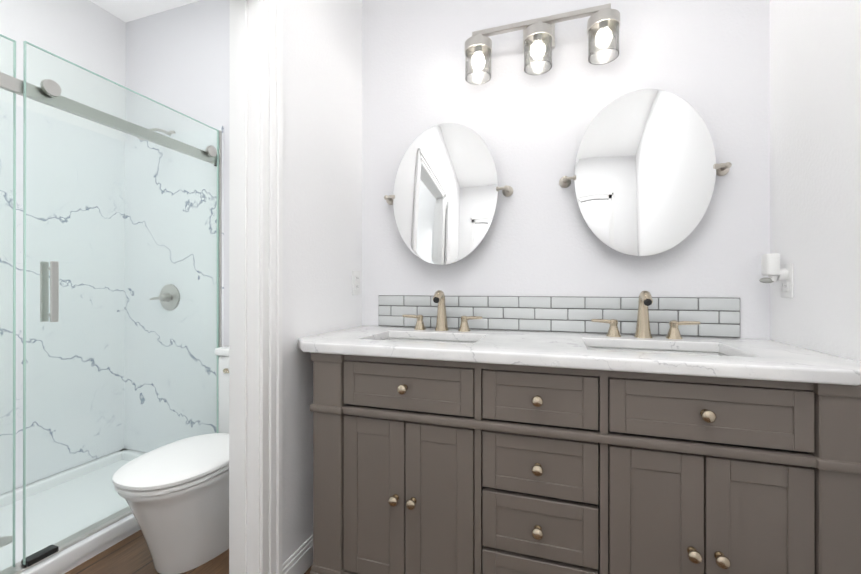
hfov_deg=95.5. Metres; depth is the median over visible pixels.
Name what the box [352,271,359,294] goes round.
electrical outlet
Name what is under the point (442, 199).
mirror
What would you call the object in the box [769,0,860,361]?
wall
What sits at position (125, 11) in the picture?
ceiling
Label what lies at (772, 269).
night light
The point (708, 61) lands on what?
wall
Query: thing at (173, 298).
shower valve
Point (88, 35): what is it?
wall
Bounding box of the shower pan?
[0,449,146,573]
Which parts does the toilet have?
seat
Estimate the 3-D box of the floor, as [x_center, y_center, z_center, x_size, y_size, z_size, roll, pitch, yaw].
[-1.022,1.103,-0.156,3.511,0.050,4.600,0,0,18]
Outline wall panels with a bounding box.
[0,100,223,493]
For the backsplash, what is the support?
attached to the wall at (708, 61)
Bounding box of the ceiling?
[90,0,199,22]
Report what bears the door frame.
attached to the wall at (322, 150)
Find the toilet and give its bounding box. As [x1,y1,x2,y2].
[113,346,228,573]
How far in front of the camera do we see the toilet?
1.47 m
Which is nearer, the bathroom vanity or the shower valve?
the bathroom vanity
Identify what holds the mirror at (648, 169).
attached to the wall at (708, 61)
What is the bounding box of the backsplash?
[379,295,739,337]
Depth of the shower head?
2.27 m
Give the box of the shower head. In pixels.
[137,128,174,139]
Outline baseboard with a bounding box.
[282,534,312,573]
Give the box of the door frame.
[229,0,282,573]
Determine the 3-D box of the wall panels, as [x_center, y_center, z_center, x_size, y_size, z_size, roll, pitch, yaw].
[-1.776,0.049,1.598,0.786,1.908,1.532,0,0,18]
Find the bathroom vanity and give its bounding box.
[302,350,860,573]
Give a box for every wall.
[0,0,125,494]
[126,0,769,352]
[282,0,361,563]
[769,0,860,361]
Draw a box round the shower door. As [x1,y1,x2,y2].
[0,34,221,573]
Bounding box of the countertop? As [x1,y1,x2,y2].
[298,326,860,377]
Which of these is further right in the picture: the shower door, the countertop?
the countertop
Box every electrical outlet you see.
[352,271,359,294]
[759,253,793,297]
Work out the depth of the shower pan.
1.80 m
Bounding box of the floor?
[65,530,311,573]
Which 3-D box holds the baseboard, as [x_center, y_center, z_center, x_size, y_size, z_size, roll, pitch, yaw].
[-0.429,1.028,1.633,0.014,0.105,0.590,0,0,18]
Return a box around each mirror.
[384,123,512,264]
[559,89,731,255]
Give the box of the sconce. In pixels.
[464,3,619,84]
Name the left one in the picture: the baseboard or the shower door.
the shower door
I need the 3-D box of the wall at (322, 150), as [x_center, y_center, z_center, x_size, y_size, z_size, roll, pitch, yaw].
[-0.843,-0.291,0.576,0.115,2.740,2.900,0,0,18]
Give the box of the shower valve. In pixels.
[150,284,179,309]

